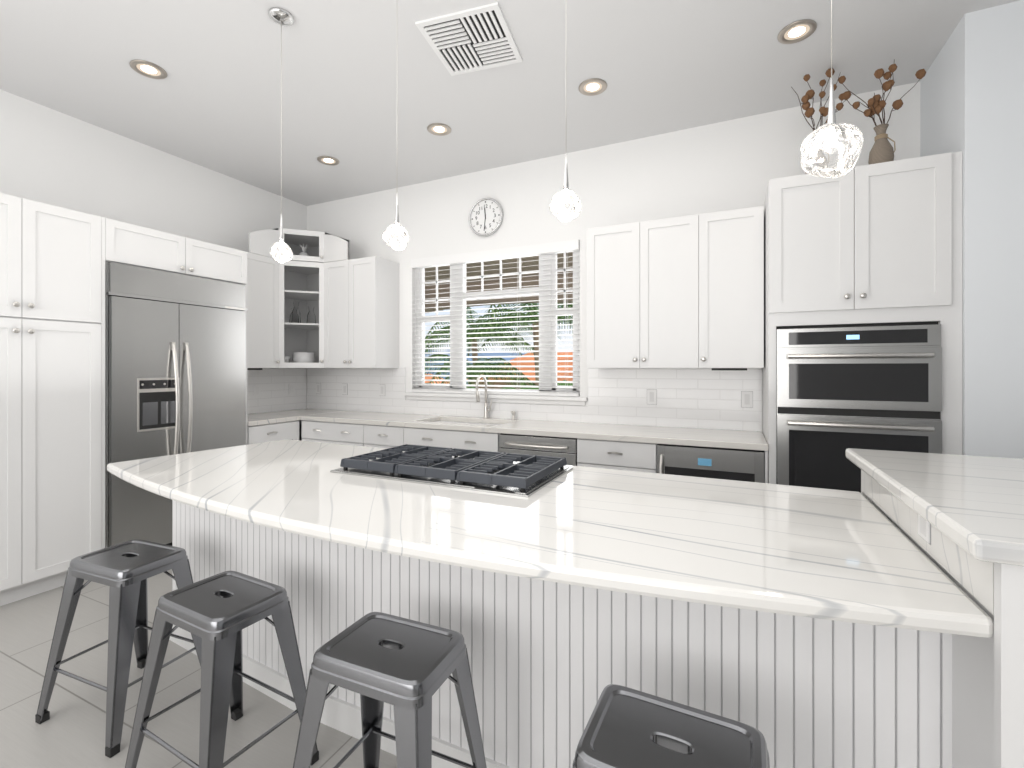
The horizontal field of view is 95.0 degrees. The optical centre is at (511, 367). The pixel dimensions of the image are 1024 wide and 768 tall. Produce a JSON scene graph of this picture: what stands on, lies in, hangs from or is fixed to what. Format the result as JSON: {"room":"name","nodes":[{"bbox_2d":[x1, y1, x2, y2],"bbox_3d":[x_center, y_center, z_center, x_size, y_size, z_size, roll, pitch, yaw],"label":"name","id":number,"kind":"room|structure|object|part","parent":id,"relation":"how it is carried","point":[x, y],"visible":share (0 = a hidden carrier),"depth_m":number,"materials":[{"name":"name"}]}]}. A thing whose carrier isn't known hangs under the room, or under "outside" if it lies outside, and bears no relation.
{"room":"kitchen","nodes":[
{"label":"kitchen","id":0,"kind":"room"},
{"bbox_2d":[0,89,306,440],"bbox_3d":[-3.977,-0.230,1.940,0.150,3.200,7.800,0,0,25],"label":"wall","id":1,"kind":"structure","parent":0,"point":[49,156],"depth_m":3.71,"materials":[{"name":"white paint"}]},
{"bbox_2d":[252,251,287,370],"bbox_3d":[-2.516,-0.530,4.431,0.380,1.060,0.567,0,0,25],"label":"upper cabinet","id":2,"kind":"object","parent":1,"relation":"attached to","point":[265,270],"depth_m":4.46,"materials":[{"name":"white wood"}]},
{"bbox_2d":[0,569,396,767],"bbox_3d":[-0.287,1.420,0.212,8.300,0.100,7.800,0,0,25],"label":"floor","id":3,"kind":"structure","parent":0,"point":[70,732],"depth_m":1.88,"materials":[{"name":"tile"}]},
{"bbox_2d":[0,193,99,605],"bbox_3d":[-3.134,0.190,2.831,0.618,2.360,0.851,0,0,25],"label":"tall cabinet","id":4,"kind":"object","parent":3,"relation":"on","point":[50,254],"depth_m":2.83,"materials":[{"name":"white wood"}]},
{"bbox_2d":[35,539,201,757],"bbox_3d":[-1.556,1.062,1.911,0.464,0.614,0.386,0,0,21],"label":"stool","id":5,"kind":"object","parent":3,"relation":"on","point":[124,571],"visible":0.94,"depth_m":1.82,"materials":[{"name":"painted metal"},{"name":"rubber"}]},
{"bbox_2d":[100,217,251,548],"bbox_3d":[-2.729,0.190,3.652,0.653,2.360,1.020,0,0,25],"label":"tall cabinet","id":6,"kind":"object","parent":3,"relation":"on","point":[176,310],"depth_m":3.38,"materials":[{"name":"white metal"}]},
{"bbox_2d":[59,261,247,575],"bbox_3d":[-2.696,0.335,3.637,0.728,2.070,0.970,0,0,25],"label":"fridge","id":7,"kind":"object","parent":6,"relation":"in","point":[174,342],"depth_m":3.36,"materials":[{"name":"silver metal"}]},
{"bbox_2d":[125,571,318,767],"bbox_3d":[-0.971,1.062,1.581,0.464,0.614,0.386,0,0,28],"label":"stool","id":8,"kind":"object","parent":3,"relation":"on","point":[217,613],"visible":0.96,"depth_m":1.52,"materials":[{"name":"painted metal"},{"name":"rubber"}]},
{"bbox_2d":[248,419,299,443],"bbox_3d":[-2.376,0.933,4.360,0.692,0.874,0.558,0,0,25],"label":"base cabinet","id":9,"kind":"object","parent":3,"relation":"on","point":[287,428],"depth_m":4.23,"materials":[{"name":"white wood"}]},
{"bbox_2d":[252,407,323,422],"bbox_3d":[-2.278,0.476,4.643,0.630,0.040,1.158,0,0,25],"label":"countertop","id":10,"kind":"structure","parent":9,"relation":"on","point":[261,416],"depth_m":4.60,"materials":[{"name":"white stone"}]},
{"bbox_2d":[300,419,367,446],"bbox_3d":[-1.535,0.933,4.549,0.860,0.874,0.698,0,0,25],"label":"base cabinet","id":11,"kind":"object","parent":3,"relation":"on","point":[313,430],"depth_m":4.29,"materials":[{"name":"white wood"}]},
{"bbox_2d":[300,411,767,446],"bbox_3d":[-0.108,0.476,3.917,3.916,0.040,0.633,0,0,25],"label":"countertop","id":12,"kind":"structure","parent":11,"relation":"on","point":[718,437],"depth_m":3.57,"materials":[{"name":"white stone"}]},
{"bbox_2d":[428,419,479,422],"bbox_3d":[-0.546,0.601,4.142,0.472,0.233,0.396,0,0,25],"label":"sink","id":13,"kind":"object","parent":12,"relation":"in","point":[429,420],"depth_m":4.30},
{"bbox_2d":[476,375,491,418],"bbox_3d":[-0.249,0.259,4.180,0.098,0.395,0.209,0,0,25],"label":"faucet","id":14,"kind":"object","parent":12,"relation":"on","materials":[{"name":"silver metal"}]},
{"bbox_2d":[368,423,407,448],"bbox_3d":[-0.985,0.933,4.333,0.561,0.874,0.623,0,0,25],"label":"base cabinet","id":15,"kind":"object","parent":3,"relation":"on","point":[380,435],"depth_m":4.04,"materials":[{"name":"white wood"}]},
{"bbox_2d":[293,612,486,767],"bbox_3d":[-0.333,1.062,1.293,0.477,0.614,0.402,0,0,25],"label":"stool","id":16,"kind":"object","parent":3,"relation":"on","point":[405,667],"visible":1,"depth_m":1.23,"materials":[{"name":"grey metal"}]},
{"bbox_2d":[408,427,499,451],"bbox_3d":[-0.408,0.933,4.063,0.956,0.874,0.623,0,0,25],"label":"base cabinet","id":17,"kind":"object","parent":3,"relation":"on","point":[447,437],"depth_m":3.75,"materials":[{"name":"white wood"}]},
{"bbox_2d":[500,431,571,464],"bbox_3d":[0.305,0.933,3.729,0.745,0.874,0.623,0,0,25],"label":"dishwasher","id":18,"kind":"object","parent":3,"relation":"on","point":[516,442],"depth_m":3.44,"materials":[{"name":"white metal"}]},
{"bbox_2d":[107,439,1023,767],"bbox_3d":[0.339,0.857,1.632,4.370,1.027,1.027,0,0,25],"label":"kitchen island","id":19,"kind":"object","parent":3,"relation":"on","point":[541,663],"depth_m":1.42,"materials":[{"name":"white stone"}]},
{"bbox_2d":[115,475,1023,694],"bbox_3d":[-0.371,0.476,1.888,3.143,0.041,1.135,0,0,25],"label":"island countertop","id":20,"kind":"structure","parent":19,"relation":"on","point":[965,652],"depth_m":1.13,"materials":[{"name":"white stone"}]},
{"bbox_2d":[846,448,1023,558],"bbox_3d":[1.704,0.323,0.999,1.460,0.041,1.055,0,0,25],"label":"island countertop","id":21,"kind":"structure","parent":19,"relation":"on","point":[978,501],"depth_m":1.16,"materials":[{"name":"white stone"}]},
{"bbox_2d":[572,435,667,473],"bbox_3d":[0.846,0.933,3.445,0.601,0.874,0.678,0,0,25],"label":"base cabinet","id":22,"kind":"object","parent":3,"relation":"on","point":[639,455],"depth_m":3.18,"materials":[{"name":"white wood"}]},
{"bbox_2d":[572,684,769,767],"bbox_3d":[0.325,1.062,0.952,0.477,0.614,0.402,0,0,25],"label":"stool","id":23,"kind":"object","parent":3,"relation":"on","point":[626,727],"visible":1,"depth_m":0.97,"materials":[{"name":"grey metal"}]},
{"bbox_2d":[668,443,771,483],"bbox_3d":[1.363,0.933,3.203,0.640,0.874,0.678,0,0,25],"label":"microwave","id":24,"kind":"object","parent":3,"relation":"on","point":[749,464],"depth_m":2.92,"materials":[{"name":"white metal"}]},
{"bbox_2d":[760,315,959,492],"bbox_3d":[2.044,0.300,2.901,0.840,1.100,0.648,0,0,25],"label":"tall cabinet","id":25,"kind":"object","parent":3,"relation":"on","point":[833,387],"depth_m":2.61,"materials":[{"name":"white metal"}]},
{"bbox_2d":[280,255,319,362],"bbox_3d":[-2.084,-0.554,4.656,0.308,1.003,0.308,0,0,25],"label":"upper cabinet","id":26,"kind":"object","parent":0,"relation":"attached to","point":[299,276],"depth_m":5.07,"materials":[{"name":"white wood"}]},
{"bbox_3d":[-2.092,-0.685,4.677,0.940,1.370,0.940,0,0,25],"label":"corner cab glass","id":27,"kind":"part","parent":26,"relation":"part of","materials":[{"name":"white"}]},
{"bbox_2d":[276,228,327,258],"bbox_3d":[-2.084,-1.240,4.656,0.308,0.253,0.308,0,0,25],"label":"upper cabinet","id":28,"kind":"object","parent":0,"relation":"attached to","point":[314,244],"depth_m":4.82,"materials":[{"name":"white wood"}]},
{"bbox_2d":[0,0,1018,205],"bbox_3d":[-0.287,-1.880,0.212,8.300,0.100,7.800,0,0,25],"label":"ceiling","id":29,"kind":"structure","parent":0,"point":[372,90],"depth_m":2.92,"materials":[{"name":"white paint"}]},
{"bbox_2d":[129,60,166,78],"bbox_3d":[-2.225,-1.825,2.876,0.184,0.009,0.184,0,0,25],"label":"recessed light","id":30,"kind":"object","parent":29,"relation":"in","point":[148,69],"visible":0.98,"depth_m":2.87,"materials":[{"name":"beige"}]},
{"bbox_2d":[268,7,293,263],"bbox_3d":[-1.198,-1.186,2.439,0.120,1.287,0.121,0,0,25],"label":"pendant light","id":31,"kind":"object","parent":29,"relation":"hanging from","point":[280,16],"visible":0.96,"depth_m":2.44,"materials":[{"name":"white glass"}]},
{"bbox_3d":[-1.197,-0.600,2.442,0.106,0.114,0.115,0,0,25],"label":"lamp shade","id":32,"kind":"part","parent":31,"relation":"part of","materials":[{"name":"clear glass"}]},
{"bbox_2d":[317,156,339,165],"bbox_3d":[-1.618,-1.825,4.137,0.184,0.009,0.184,0,0,25],"label":"recessed light","id":33,"kind":"object","parent":29,"relation":"in","point":[329,160],"visible":1,"depth_m":4.13,"materials":[{"name":"beige"}]},
{"bbox_2d":[382,193,408,250],"bbox_3d":[-0.519,-1.180,2.120,0.121,1.299,0.120,0,0,25],"label":"pendant light","id":34,"kind":"object","parent":29,"relation":"hanging from","point":[394,229],"visible":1,"depth_m":2.12,"materials":[{"name":"white glass"}]},
{"bbox_3d":[-0.517,-0.590,2.122,0.118,0.118,0.113,0,0,25],"label":"lamp shade","id":35,"kind":"part","parent":34,"relation":"part of","materials":[{"name":"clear glass"}]},
{"bbox_3d":[-0.519,-1.216,2.121,0.120,1.228,0.120,0,0,25],"label":"stem","id":36,"kind":"part","parent":34,"relation":"part of","materials":[{"name":"silver metal"}]},
{"bbox_2d":[427,123,450,135],"bbox_3d":[-0.557,-1.825,3.596,0.184,0.009,0.184,0,0,25],"label":"recessed light","id":37,"kind":"object","parent":29,"relation":"in","point":[439,129],"visible":1,"depth_m":3.60,"materials":[{"name":"beige"}]},
{"bbox_2d":[415,2,522,75],"bbox_3d":[-0.224,-1.823,2.634,0.460,0.012,0.460,0,0,17],"label":"ceiling vent","id":38,"kind":"object","parent":29,"relation":"in","point":[471,40],"visible":0.96,"depth_m":2.60,"materials":[{"name":"white plastic"}]},
{"bbox_2d":[549,153,581,222],"bbox_3d":[0.201,-1.192,1.783,0.128,1.276,0.120,0,0,25],"label":"pendant light","id":39,"kind":"object","parent":29,"relation":"hanging from","point":[566,193],"visible":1,"depth_m":1.78,"materials":[{"name":"white glass"}]},
{"bbox_3d":[0.199,-0.615,1.784,0.123,0.122,0.117,0,0,25],"label":"lamp shade","id":40,"kind":"part","parent":39,"relation":"part of","materials":[{"name":"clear glass"}]},
{"bbox_3d":[0.205,-1.228,1.781,0.120,1.202,0.120,0,0,25],"label":"stem","id":41,"kind":"part","parent":39,"relation":"part of","materials":[{"name":"silver metal"}]},
{"bbox_2d":[579,78,606,95],"bbox_3d":[0.526,-1.825,3.055,0.184,0.009,0.184,0,0,25],"label":"recessed light","id":42,"kind":"object","parent":29,"relation":"in","point":[592,86],"visible":1,"depth_m":3.05,"materials":[{"name":"beige metal"}]},
{"bbox_2d":[777,19,816,43],"bbox_3d":[1.550,-1.825,2.554,0.184,0.009,0.184,0,0,25],"label":"recessed light","id":43,"kind":"object","parent":29,"relation":"in","point":[796,31],"visible":1,"depth_m":2.55,"materials":[{"name":"beige metal"}]},
{"bbox_2d":[800,0,863,177],"bbox_3d":[0.880,-1.177,1.296,0.147,1.305,0.144,0,0,25],"label":"pendant light","id":44,"kind":"object","parent":29,"relation":"hanging from","point":[830,130],"visible":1,"depth_m":1.30,"materials":[{"name":"white glass"}]},
{"bbox_3d":[0.880,-0.600,1.296,0.147,0.150,0.144,0,0,25],"label":"lamp shade","id":45,"kind":"part","parent":44,"relation":"part of","materials":[{"name":"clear glass"}]},
{"bbox_3d":[0.884,-1.221,1.298,0.120,1.218,0.120,0,0,25],"label":"stem","id":46,"kind":"part","parent":44,"relation":"part of","materials":[{"name":"silver metal"}]},
{"bbox_2d":[307,82,919,431],"bbox_3d":[0.176,-0.230,4.219,5.440,3.200,0.150,0,0,25],"label":"wall","id":47,"kind":"structure","parent":0,"point":[735,164],"depth_m":3.89,"materials":[{"name":"white paint"}]},
{"bbox_2d":[316,383,320,393],"bbox_3d":[-2.152,0.228,5.213,0.076,0.119,0.004,0,0,25],"label":"electrical outlet plate","id":48,"kind":"object","parent":47,"relation":"attached to","point":[318,385],"depth_m":5.21,"materials":[{"name":"grey plastic"}]},
{"bbox_2d":[316,255,351,370],"bbox_3d":[-1.669,-0.530,4.788,0.433,1.060,0.380,0,0,25],"label":"upper cabinet","id":49,"kind":"object","parent":47,"relation":"attached to","point":[335,274],"depth_m":4.66,"materials":[{"name":"white wood"}]},
{"bbox_2d":[342,384,347,394],"bbox_3d":[-1.799,0.228,5.048,0.076,0.119,0.004,0,0,25],"label":"electrical outlet plate","id":50,"kind":"object","parent":47,"relation":"attached to","point":[344,386],"depth_m":5.04,"materials":[{"name":"grey plastic"}]},
{"bbox_2d":[352,256,399,370],"bbox_3d":[-1.394,-0.530,4.676,0.393,1.060,0.350,0,0,25],"label":"upper cabinet","id":51,"kind":"object","parent":47,"relation":"attached to","point":[375,280],"depth_m":4.53,"materials":[{"name":"white wood"}]},
{"bbox_2d":[379,384,384,395],"bbox_3d":[-1.337,0.228,4.832,0.076,0.119,0.004,0,0,25],"label":"electrical outlet plate","id":52,"kind":"object","parent":47,"relation":"attached to","point":[381,386],"depth_m":4.83,"materials":[{"name":"grey plastic"}]},
{"bbox_2d":[469,198,502,236],"bbox_3d":[-0.243,-1.387,4.315,0.350,0.350,0.030,0,0,25],"label":"clock","id":53,"kind":"object","parent":47,"relation":"attached to","point":[485,217],"visible":1,"depth_m":4.31,"materials":[{"name":"white plastic"}]},
{"bbox_2d":[404,392,587,405],"bbox_3d":[-0.212,0.279,4.321,1.870,0.072,0.095,0,0,25],"label":"window ledge","id":54,"kind":"object","parent":47,"relation":"attached to","point":[551,400],"visible":0.9,"depth_m":4.22,"materials":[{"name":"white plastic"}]},
{"bbox_2d":[415,251,579,393],"bbox_3d":[-0.179,-0.420,4.391,1.730,1.320,0.060,0,0,25],"label":"window","id":55,"kind":"structure","parent":47,"relation":"in","point":[550,266],"depth_m":4.31,"materials":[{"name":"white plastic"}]},
{"bbox_2d":[411,239,579,395],"bbox_3d":[-0.211,-0.420,4.322,1.722,1.316,0.080,0,0,25],"label":"window blinds","id":56,"kind":"object","parent":55,"relation":"attached to","point":[565,247],"visible":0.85,"depth_m":4.26,"materials":[{"name":"white"}]},
{"bbox_2d":[587,213,711,370],"bbox_3d":[1.026,-0.530,3.543,0.851,1.060,0.348,0,0,25],"label":"upper cabinet","id":57,"kind":"object","parent":47,"relation":"attached to","point":[649,283],"depth_m":3.37,"materials":[{"name":"white wood"}]},
{"bbox_2d":[647,389,656,404],"bbox_3d":[1.099,0.228,3.691,0.076,0.119,0.004,0,0,25],"label":"electrical outlet plate","id":58,"kind":"object","parent":47,"relation":"attached to","point":[651,393],"depth_m":3.69,"materials":[{"name":"grey plastic"}]},
{"bbox_2d":[712,206,763,370],"bbox_3d":[1.512,-0.530,3.316,0.456,1.060,0.348,0,0,25],"label":"upper cabinet","id":59,"kind":"object","parent":47,"relation":"attached to","point":[738,234],"depth_m":3.13,"materials":[{"name":"white wood"}]},
{"bbox_2d":[741,391,752,407],"bbox_3d":[1.706,0.228,3.406,0.076,0.119,0.004,0,0,25],"label":"electrical outlet plate","id":60,"kind":"object","parent":47,"relation":"attached to","point":[746,399],"depth_m":3.40,"materials":[{"name":"grey plastic"}]},
{"bbox_2d":[764,152,955,322],"bbox_3d":[2.047,-0.690,2.906,0.840,0.880,0.635,0,0,25],"label":"upper cabinet","id":61,"kind":"object","parent":47,"relation":"attached to","point":[830,307],"depth_m":2.61,"materials":[{"name":"white wood"}]},
{"bbox_2d":[791,68,851,173],"bbox_3d":[1.894,-1.474,2.886,0.326,0.686,0.177,0,0,25],"label":"vase","id":62,"kind":"object","parent":61,"relation":"on","point":[806,104],"visible":0.54,"depth_m":2.86,"materials":[{"name":"beige plant"}]},
{"bbox_2d":[838,59,925,163],"bbox_3d":[2.151,-1.440,2.725,0.429,0.619,0.160,0,0,25],"label":"vase","id":63,"kind":"object","parent":61,"relation":"on","point":[882,151],"visible":0.98,"depth_m":2.71,"materials":[{"name":"beige ceramic"}]},
{"bbox_2d":[920,0,1023,458],"bbox_3d":[3.664,-0.230,2.236,2.560,3.200,0.782,0,0,25],"label":"wall","id":64,"kind":"structure","parent":0,"point":[972,95],"depth_m":2.39,"materials":[{"name":"white paint"}]},
{"label":"outside","id":65,"kind":"structure","parent":0,"visible":0},
{"bbox_2d":[425,303,572,383],"bbox_3d":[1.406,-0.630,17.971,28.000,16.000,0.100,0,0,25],"label":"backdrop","id":66,"kind":"structure","parent":65,"point":[483,307],"depth_m":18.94,"materials":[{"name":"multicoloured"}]},
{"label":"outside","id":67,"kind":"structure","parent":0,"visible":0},
{"bbox_2d":[425,252,572,311],"bbox_3d":[0.247,0.105,6.068,10.000,3.530,3.240,0,0,25],"label":"lanai","id":68,"kind":"object","parent":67,"point":[511,264],"depth_m":7.31,"materials":[{"name":"beige wood"}]},
{"bbox_2d":[425,352,572,389],"bbox_3d":[-0.996,2.930,14.248,13.608,6.880,8.080,0,0,25],"label":"house","id":69,"kind":"structure","parent":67,"point":[533,368],"depth_m":14.69,"materials":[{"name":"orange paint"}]},
{"bbox_2d":[425,303,572,388],"bbox_3d":[-0.001,2.138,12.885,8.345,8.489,6.720,0,0,25],"label":"palm trees","id":70,"kind":"object","parent":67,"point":[532,308],"depth_m":11.67,"materials":[{"name":"green plant"}]}
]}

